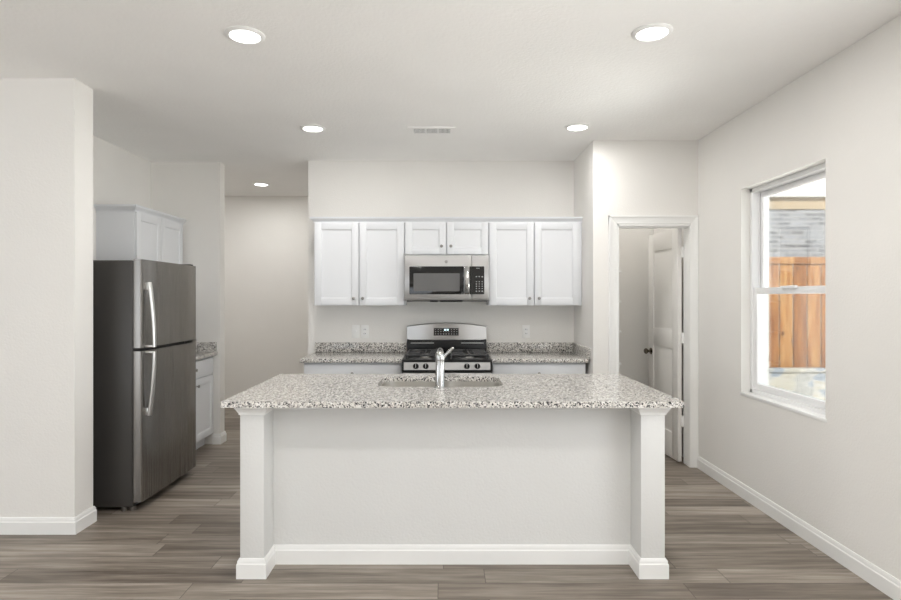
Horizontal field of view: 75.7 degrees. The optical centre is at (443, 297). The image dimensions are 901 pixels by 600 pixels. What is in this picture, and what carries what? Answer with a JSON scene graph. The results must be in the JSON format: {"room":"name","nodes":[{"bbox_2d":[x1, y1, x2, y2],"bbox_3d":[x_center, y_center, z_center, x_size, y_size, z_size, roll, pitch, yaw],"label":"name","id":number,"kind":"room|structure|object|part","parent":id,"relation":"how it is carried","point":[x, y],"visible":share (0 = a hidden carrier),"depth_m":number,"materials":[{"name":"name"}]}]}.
{"room":"kitchen","nodes":[
{"label":"kitchen","id":0,"kind":"room"},
{"bbox_2d":[0,78,92,516],"bbox_3d":[-4.112,0.049,3.586,3.775,2.743,0.184,0,0,0],"label":"wall","id":1,"kind":"structure","parent":0,"point":[46,124],"depth_m":3.49,"materials":[{"name":"paint"}]},
{"bbox_2d":[0,506,96,534],"bbox_3d":[-4.105,1.370,3.586,3.790,0.100,0.214,0,0,0],"label":"baseboard","id":2,"kind":"structure","parent":1,"relation":"attached to","point":[8,525],"depth_m":3.48,"materials":[{"name":"paint"}]},
{"bbox_2d":[93,135,150,259],"bbox_3d":[-2.909,0.049,4.718,0.118,2.743,2.080,0,0,0],"label":"wall","id":3,"kind":"structure","parent":0,"point":[120,176],"depth_m":5.06,"materials":[{"name":"paint"}]},
{"bbox_2d":[96,211,182,263],"bbox_3d":[-2.669,-0.325,5.176,0.362,0.770,0.848,0,0,0],"label":"upper cabinet","id":4,"kind":"object","parent":3,"relation":"attached to","point":[120,235],"visible":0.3,"depth_m":4.76,"materials":[{"name":"paint"}]},
{"bbox_3d":[-2.528,-0.325,4.964,0.020,0.762,0.412,0,0,0],"label":"door","id":5,"kind":"part","parent":4,"relation":"part of","materials":[{"name":"paint"}]},
{"bbox_3d":[-2.528,-0.325,5.386,0.020,0.762,0.417,0,0,0],"label":"door","id":6,"kind":"part","parent":4,"relation":"part of","materials":[{"name":"paint"}]},
{"bbox_2d":[94,204,185,224],"bbox_3d":[-2.677,-0.736,5.178,0.346,0.052,0.920,0,0,0],"label":"crown molding","id":7,"kind":"structure","parent":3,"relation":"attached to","point":[99,207],"depth_m":4.79,"materials":[{"name":"paint"}]},
{"bbox_2d":[151,162,307,443],"bbox_3d":[-2.945,0.049,6.645,3.510,2.743,2.010,0,0,0],"label":"wall","id":8,"kind":"structure","parent":0,"point":[266,237],"depth_m":7.53,"materials":[{"name":"paint"}]},
{"bbox_2d":[196,342,216,351],"bbox_3d":[-2.520,0.474,5.630,0.620,0.092,0.020,0,0,0],"label":"backsplash","id":9,"kind":"structure","parent":8,"relation":"attached to","point":[200,346],"depth_m":5.62,"materials":[{"name":"stone"}]},
{"bbox_2d":[212,431,226,443],"bbox_3d":[-2.382,1.370,5.699,0.436,0.100,0.148,0,0,0],"label":"baseboard","id":10,"kind":"structure","parent":8,"relation":"attached to","point":[220,438],"depth_m":5.63,"materials":[{"name":"paint"}]},
{"bbox_2d":[308,161,573,354],"bbox_3d":[0.031,0.049,5.647,2.678,2.743,0.118,0,0,0],"label":"wall","id":11,"kind":"structure","parent":0,"point":[335,188],"depth_m":5.59,"materials":[{"name":"paint"}]},
{"bbox_2d":[352,325,359,337],"bbox_3d":[-0.850,0.323,5.580,0.074,0.124,0.016,0,0,0],"label":"light switch","id":12,"kind":"object","parent":11,"relation":"attached to","point":[355,328],"visible":1,"depth_m":5.58,"materials":[{"name":"paint"}]},
{"bbox_2d":[314,223,406,304],"bbox_3d":[-0.767,-0.308,5.402,0.820,0.753,0.372,0,0,0],"label":"upper cabinet","id":13,"kind":"object","parent":11,"relation":"attached to","point":[355,263],"visible":0.98,"depth_m":5.25,"materials":[{"name":"paint"}]},
{"bbox_3d":[-0.973,-0.308,5.255,0.399,0.745,0.020,0,0,0],"label":"door","id":14,"kind":"part","parent":13,"relation":"part of","materials":[{"name":"paint"}]},
{"bbox_3d":[-0.562,-0.308,5.255,0.403,0.745,0.020,0,0,0],"label":"door","id":15,"kind":"part","parent":13,"relation":"part of","materials":[{"name":"paint"}]},
{"bbox_2d":[310,217,582,222],"bbox_3d":[0.020,-0.706,5.410,2.462,0.052,0.357,0,0,0],"label":"crown molding","id":16,"kind":"structure","parent":13,"relation":"attached to","point":[314,219],"depth_m":5.24,"materials":[{"name":"paint"}]},
{"bbox_2d":[315,342,405,351],"bbox_3d":[-0.801,0.474,5.578,0.878,0.092,0.020,0,0,0],"label":"backsplash","id":17,"kind":"structure","parent":11,"relation":"attached to","point":[319,346],"depth_m":5.57,"materials":[{"name":"stone"}]},
{"bbox_2d":[361,325,368,337],"bbox_3d":[-0.762,0.323,5.584,0.074,0.124,0.009,0,0,0],"label":"wall outlet","id":18,"kind":"object","parent":11,"relation":"attached to","point":[364,328],"visible":1,"depth_m":5.58,"materials":[{"name":"plastic"}]},
{"bbox_2d":[405,223,487,254],"bbox_3d":[0.025,-0.538,5.402,0.759,0.293,0.372,0,0,0],"label":"upper cabinet","id":19,"kind":"object","parent":11,"relation":"attached to","point":[420,238],"visible":0.98,"depth_m":5.25,"materials":[{"name":"paint"}]},
{"bbox_3d":[-0.165,-0.538,5.255,0.370,0.285,0.020,0,0,0],"label":"door","id":20,"kind":"part","parent":19,"relation":"part of","materials":[{"name":"paint"}]},
{"bbox_2d":[404,255,488,301],"bbox_3d":[0.025,-0.175,5.349,0.755,0.422,0.478,0,0,0],"label":"microwave","id":21,"kind":"object","parent":19,"relation":"attached to","point":[427,278],"visible":1,"depth_m":5.16,"materials":[{"name":"metal"}]},
{"bbox_3d":[-0.067,-0.158,5.168,0.485,0.249,0.007,0,0,0],"label":"door glass","id":22,"kind":"part","parent":21,"relation":"part of","materials":[{"name":"black glass"}]},
{"bbox_3d":[0.204,-0.157,5.143,0.040,0.250,0.066,0,0,0],"label":"handle","id":23,"kind":"part","parent":21,"relation":"part of","materials":[{"name":"silver metal"}]},
{"bbox_3d":[0.235,-0.158,5.168,0.018,0.249,0.005,0,0,0],"label":"door edge glass","id":24,"kind":"part","parent":21,"relation":"part of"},
{"bbox_3d":[0.303,-0.158,5.168,0.111,0.249,0.005,0,0,0],"label":"control glass","id":25,"kind":"part","parent":21,"relation":"part of","materials":[{"name":"black glass"}]},
{"bbox_3d":[0.325,-0.183,5.183,0.154,0.402,0.030,0,0,0],"label":"control panel","id":26,"kind":"part","parent":21,"relation":"part of","materials":[{"name":"metal"}]},
{"bbox_3d":[0.213,-0.538,5.255,0.372,0.285,0.020,0,0,0],"label":"door","id":27,"kind":"part","parent":19,"relation":"part of","materials":[{"name":"paint"}]},
{"bbox_2d":[522,325,529,337],"bbox_3d":[0.790,0.323,5.584,0.074,0.124,0.009,0,0,0],"label":"wall outlet","id":28,"kind":"object","parent":11,"relation":"attached to","point":[525,328],"visible":1,"depth_m":5.58,"materials":[{"name":"paint"}]},
{"bbox_2d":[487,342,573,351],"bbox_3d":[0.831,0.474,5.578,0.838,0.092,0.020,0,0,0],"label":"backsplash","id":29,"kind":"structure","parent":11,"relation":"attached to","point":[491,346],"depth_m":5.57,"materials":[{"name":"stone"}]},
{"bbox_2d":[486,223,581,304],"bbox_3d":[0.828,-0.308,5.402,0.844,0.753,0.372,0,0,0],"label":"upper cabinet","id":30,"kind":"object","parent":11,"relation":"attached to","point":[530,263],"visible":0.99,"depth_m":5.25,"materials":[{"name":"paint"}]},
{"bbox_3d":[0.612,-0.308,5.255,0.401,0.745,0.020,0,0,0],"label":"door","id":31,"kind":"part","parent":30,"relation":"part of","materials":[{"name":"paint"}]},
{"bbox_3d":[1.022,-0.308,5.255,0.407,0.745,0.020,0,0,0],"label":"door","id":32,"kind":"part","parent":30,"relation":"part of","materials":[{"name":"paint"}]},
{"bbox_2d":[0,408,892,599],"bbox_3d":[-1.909,1.480,1.965,8.481,0.120,11.430,0,0,0],"label":"floor","id":33,"kind":"structure","parent":0,"point":[182,542],"depth_m":3.04,"materials":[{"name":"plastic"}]},
{"bbox_2d":[93,259,195,511],"bbox_3d":[-2.382,0.575,4.280,0.887,1.690,0.849,0,0,0],"label":"refrigerator","id":34,"kind":"object","parent":33,"relation":"on","point":[144,311],"visible":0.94,"depth_m":3.86,"materials":[{"name":"metal"}]},
{"bbox_3d":[-1.975,0.574,3.905,0.073,0.433,0.039,0,0,0],"label":"handle","id":35,"kind":"part","parent":34,"relation":"part of","materials":[{"name":"silver metal"}]},
{"bbox_3d":[-1.975,0.112,3.905,0.073,0.438,0.039,0,0,0],"label":"handle","id":36,"kind":"part","parent":34,"relation":"part of","materials":[{"name":"silver metal"}]},
{"bbox_3d":[-2.034,0.858,4.280,0.059,1.005,0.849,0,0,0],"label":"fridge door","id":37,"kind":"part","parent":34,"relation":"part of","materials":[{"name":"metal"}]},
{"bbox_3d":[-2.034,0.037,4.280,0.059,0.591,0.849,0,0,0],"label":"freezer door","id":38,"kind":"part","parent":34,"relation":"part of","materials":[{"name":"metal"}]},
{"bbox_2d":[196,356,212,448],"bbox_3d":[-2.526,0.987,5.187,0.648,0.867,0.870,0,0,0],"label":"base cabinet","id":39,"kind":"object","parent":33,"relation":"on","point":[204,367],"visible":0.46,"depth_m":5.43,"materials":[{"name":"paint"}]},
{"bbox_3d":[-2.242,0.649,5.187,0.020,0.157,0.854,0,0,0],"label":"drawer","id":40,"kind":"part","parent":39,"relation":"part of","materials":[{"name":"paint"}]},
{"bbox_2d":[196,342,217,359],"bbox_3d":[-2.525,0.490,5.188,0.650,0.124,0.905,0,0,0],"label":"countertop","id":41,"kind":"structure","parent":39,"relation":"on","point":[203,349],"depth_m":5.62,"materials":[{"name":"stone"}]},
{"bbox_2d":[304,363,401,373],"bbox_3d":[-0.786,0.987,5.270,0.848,0.867,0.630,0,0,0],"label":"base cabinet","id":42,"kind":"object","parent":33,"relation":"on","point":[309,368],"visible":0.11,"depth_m":4.99,"materials":[{"name":"paint"}]},
{"bbox_2d":[300,342,406,362],"bbox_3d":[-0.799,0.490,5.266,0.882,0.124,0.643,0,0,0],"label":"countertop","id":43,"kind":"structure","parent":42,"relation":"on","point":[325,352],"depth_m":5.53,"materials":[{"name":"stone"}]},
{"bbox_2d":[402,322,491,373],"bbox_3d":[0.025,0.827,5.194,0.761,1.186,0.763,0,0,0],"label":"gas range","id":44,"kind":"object","parent":33,"relation":"on","point":[469,355],"visible":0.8,"depth_m":5.47,"materials":[{"name":"silver metal"}]},
{"bbox_3d":[0.021,0.319,5.481,0.231,0.068,0.018,0,0,0],"label":"clock panel","id":45,"kind":"part","parent":44,"relation":"part of","materials":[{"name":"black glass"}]},
{"bbox_3d":[0.025,0.471,5.537,0.753,0.162,0.075,0,0,0],"label":"panel","id":46,"kind":"part","parent":44,"relation":"part of","materials":[{"name":"metal"}]},
{"bbox_3d":[0.025,0.910,4.886,0.753,0.560,0.035,0,0,0],"label":"oven door","id":47,"kind":"part","parent":44,"relation":"part of","materials":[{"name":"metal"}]},
{"bbox_3d":[0.025,0.572,4.893,0.761,0.096,0.062,0,0,0],"label":"rail","id":48,"kind":"part","parent":44,"relation":"part of","materials":[{"name":"silver metal"}]},
{"bbox_2d":[403,353,490,359],"bbox_3d":[0.025,0.537,5.197,0.761,0.030,0.606,0,0,0],"label":"cooktop","id":49,"kind":"object","parent":44,"relation":"in","point":[448,357],"depth_m":5.02,"materials":[{"name":"black metal"}]},
{"bbox_3d":[0.025,0.573,4.876,0.725,0.065,0.036,0,0,0],"label":"control panel","id":50,"kind":"part","parent":44,"relation":"part of","materials":[{"name":"metal"}]},
{"bbox_2d":[234,408,670,578],"bbox_3d":[0.043,0.984,3.415,2.200,0.873,0.988,0,0,0],"label":"kitchen island","id":51,"kind":"object","parent":33,"relation":"on","point":[319,486],"visible":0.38,"depth_m":3.10,"materials":[{"name":"paint"}]},
{"bbox_3d":[-0.974,1.370,3.016,0.152,0.100,0.176,0,0,0],"label":"moulding","id":52,"kind":"part","parent":51,"relation":"part of","materials":[{"name":"paint"}]},
{"bbox_3d":[0.043,1.370,3.098,1.913,0.100,0.015,0,0,0],"label":"baseboard","id":53,"kind":"part","parent":51,"relation":"part of","materials":[{"name":"paint"}]},
{"bbox_3d":[0.043,0.984,3.163,2.156,0.873,0.115,0,0,0],"label":"panel","id":54,"kind":"part","parent":51,"relation":"part of","materials":[{"name":"paint"}]},
{"bbox_2d":[221,374,683,407],"bbox_3d":[0.043,0.530,3.410,2.302,0.031,1.060,0,0,0],"label":"island countertop","id":55,"kind":"structure","parent":51,"relation":"on","point":[282,390],"depth_m":3.16,"materials":[{"name":"stone"}]},
{"bbox_2d":[381,381,499,386],"bbox_3d":[-0.021,0.646,3.583,0.787,0.199,0.475,0,0,0],"label":"sink","id":56,"kind":"object","parent":55,"relation":"in","point":[393,383],"visible":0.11,"depth_m":3.80,"materials":[{"name":"metal"}]},
{"bbox_3d":[-0.213,0.646,3.583,0.362,0.198,0.433,0,0,0],"label":"bowl","id":57,"kind":"part","parent":56,"relation":"part of","materials":[{"name":"metal"}]},
{"bbox_3d":[0.170,0.646,3.583,0.363,0.198,0.433,0,0,0],"label":"bowl","id":58,"kind":"part","parent":56,"relation":"part of","materials":[{"name":"metal"}]},
{"bbox_2d":[435,347,453,388],"bbox_3d":[0.002,0.397,3.436,0.111,0.235,0.283,0,0,0],"label":"faucet","id":59,"kind":"object","parent":55,"relation":"on","point":[440,356],"visible":1,"depth_m":3.30,"materials":[{"name":"silver metal"}]},
{"bbox_3d":[0.023,0.314,3.319,0.071,0.068,0.017,0,0,14],"label":"lever","id":60,"kind":"part","parent":59,"relation":"part of","materials":[{"name":"silver metal"}]},
{"bbox_3d":[1.060,1.370,3.016,0.151,0.100,0.176,0,0,0],"label":"moulding","id":61,"kind":"part","parent":51,"relation":"part of","materials":[{"name":"paint"}]},
{"bbox_2d":[492,363,585,373],"bbox_3d":[0.817,0.987,5.270,0.810,0.867,0.630,0,0,0],"label":"base cabinet","id":62,"kind":"object","parent":33,"relation":"on","point":[497,368],"visible":0.15,"depth_m":4.99,"materials":[{"name":"paint"}]},
{"bbox_2d":[487,342,589,362],"bbox_3d":[0.830,0.490,5.266,0.842,0.124,0.643,0,0,0],"label":"countertop","id":63,"kind":"structure","parent":62,"relation":"on","point":[499,352],"depth_m":5.43,"materials":[{"name":"stone"}]},
{"bbox_2d":[0,0,900,195],"bbox_3d":[-1.909,-1.448,1.965,8.481,0.250,11.430,0,0,0],"label":"ceiling","id":64,"kind":"structure","parent":0,"point":[167,82],"depth_m":3.31,"materials":[{"name":"paint"}]},
{"bbox_2d":[224,26,264,44],"bbox_3d":[-1.000,-1.317,2.915,0.196,0.012,0.196,0,0,0],"label":"recessed light","id":65,"kind":"object","parent":64,"relation":"in","point":[239,34],"visible":1,"depth_m":2.90,"materials":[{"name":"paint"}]},
{"bbox_2d":[252,182,269,185],"bbox_3d":[-2.120,-1.317,6.730,0.196,0.012,0.196,0,0,0],"label":"recessed light","id":66,"kind":"object","parent":64,"relation":"in","point":[255,183],"visible":1,"depth_m":6.71,"materials":[{"name":"white plastic"}]},
{"bbox_2d":[300,124,325,131],"bbox_3d":[-1.020,-1.317,4.510,0.196,0.012,0.196,0,0,0],"label":"recessed light","id":67,"kind":"object","parent":64,"relation":"in","point":[306,127],"visible":1,"depth_m":4.49,"materials":[{"name":"white plastic"}]},
{"bbox_2d":[407,127,454,134],"bbox_3d":[-0.099,-1.319,4.580,0.373,0.007,0.200,0,0,0],"label":"ceiling vent","id":68,"kind":"object","parent":64,"relation":"in","point":[411,130],"visible":1,"depth_m":4.58,"materials":[{"name":"metal"}]},
{"bbox_2d":[564,123,589,130],"bbox_3d":[1.030,-1.317,4.480,0.196,0.012,0.196,0,0,0],"label":"recessed light","id":69,"kind":"object","parent":64,"relation":"in","point":[575,126],"visible":1,"depth_m":4.46,"materials":[{"name":"white plastic"}]},
{"bbox_2d":[631,23,672,41],"bbox_3d":[1.035,-1.317,2.885,0.196,0.012,0.196,0,0,0],"label":"recessed light","id":70,"kind":"object","parent":64,"relation":"in","point":[651,32],"visible":1,"depth_m":2.87,"materials":[{"name":"white plastic"}]},
{"bbox_2d":[574,140,697,373],"bbox_3d":[1.692,0.049,5.227,0.879,2.743,0.722,0,0,0],"label":"wall","id":71,"kind":"structure","parent":0,"point":[612,177],"depth_m":4.87,"materials":[{"name":"paint"}]},
{"bbox_2d":[572,343,589,358],"bbox_3d":[1.242,0.474,5.261,0.020,0.092,0.613,0,0,0],"label":"backsplash","id":72,"kind":"structure","parent":71,"relation":"attached to","point":[584,351],"depth_m":5.20,"materials":[{"name":"stone"}]},
{"bbox_2d":[608,215,698,467],"bbox_3d":[1.754,0.364,4.917,0.748,2.111,0.140,0,0,0],"label":"trim","id":73,"kind":"structure","parent":71,"relation":"attached to","point":[689,224],"depth_m":4.86,"materials":[{"name":"paint"}]},
{"bbox_2d":[644,229,683,461],"bbox_3d":[1.993,0.404,5.287,0.171,2.008,0.614,0,0,0],"label":"door","id":74,"kind":"structure","parent":71,"relation":"in","point":[665,249],"depth_m":5.21,"materials":[{"name":"paint"}]},
{"bbox_3d":[1.993,0.505,5.532,0.171,0.061,0.064,0,0,0],"label":"knob","id":75,"kind":"part","parent":74,"relation":"part of","materials":[{"name":"brown metal"}]},
{"bbox_2d":[619,229,652,385],"bbox_3d":[1.692,0.049,5.862,0.879,2.743,0.312,0,0,0],"label":"wall","id":76,"kind":"structure","parent":0,"point":[633,243],"depth_m":5.90,"materials":[{"name":"paint"}]},
{"bbox_2d":[653,15,900,580],"bbox_3d":[2.231,0.049,1.965,0.200,2.743,11.130,0,0,0],"label":"wall","id":77,"kind":"structure","parent":0,"point":[841,476],"depth_m":3.17,"materials":[{"name":"paint"}]},
{"bbox_2d":[740,392,826,422],"bbox_3d":[2.164,0.684,3.700,0.074,0.020,0.945,0,0,0],"label":"trim","id":78,"kind":"structure","parent":77,"relation":"attached to","point":[799,410],"depth_m":3.63,"materials":[{"name":"paint"}]},
{"bbox_2d":[750,163,824,414],"bbox_3d":[2.242,-0.051,3.700,0.106,1.468,0.931,0,0,0],"label":"window","id":79,"kind":"structure","parent":77,"relation":"in","point":[787,214],"depth_m":3.78,"materials":[{"name":"glass"}]},
{"bbox_3d":[2.224,0.288,3.700,0.035,0.720,0.861,0,0,0],"label":"sash","id":80,"kind":"part","parent":79,"relation":"part of","materials":[{"name":"clear glass"}]},
{"bbox_3d":[2.268,-0.389,3.700,0.035,0.723,0.861,0,0,0],"label":"sash","id":81,"kind":"part","parent":79,"relation":"part of","materials":[{"name":"clear glass"}]},
{"bbox_3d":[2.224,0.288,3.700,0.006,0.640,0.791,0,0,0],"label":"glass","id":82,"kind":"part","parent":79,"relation":"part of","materials":[{"name":"clear glass"}]},
{"bbox_3d":[2.268,-0.386,3.700,0.006,0.658,0.791,0,0,0],"label":"glass","id":83,"kind":"part","parent":79,"relation":"part of","materials":[{"name":"clear glass"}]},
{"bbox_2d":[697,456,900,599],"bbox_3d":[2.123,1.370,0.632,0.015,0.100,8.465,0,0,0],"label":"baseboard","id":84,"kind":"structure","parent":77,"relation":"attached to","point":[880,579],"depth_m":3.33,"materials":[{"name":"paint"}]}
]}

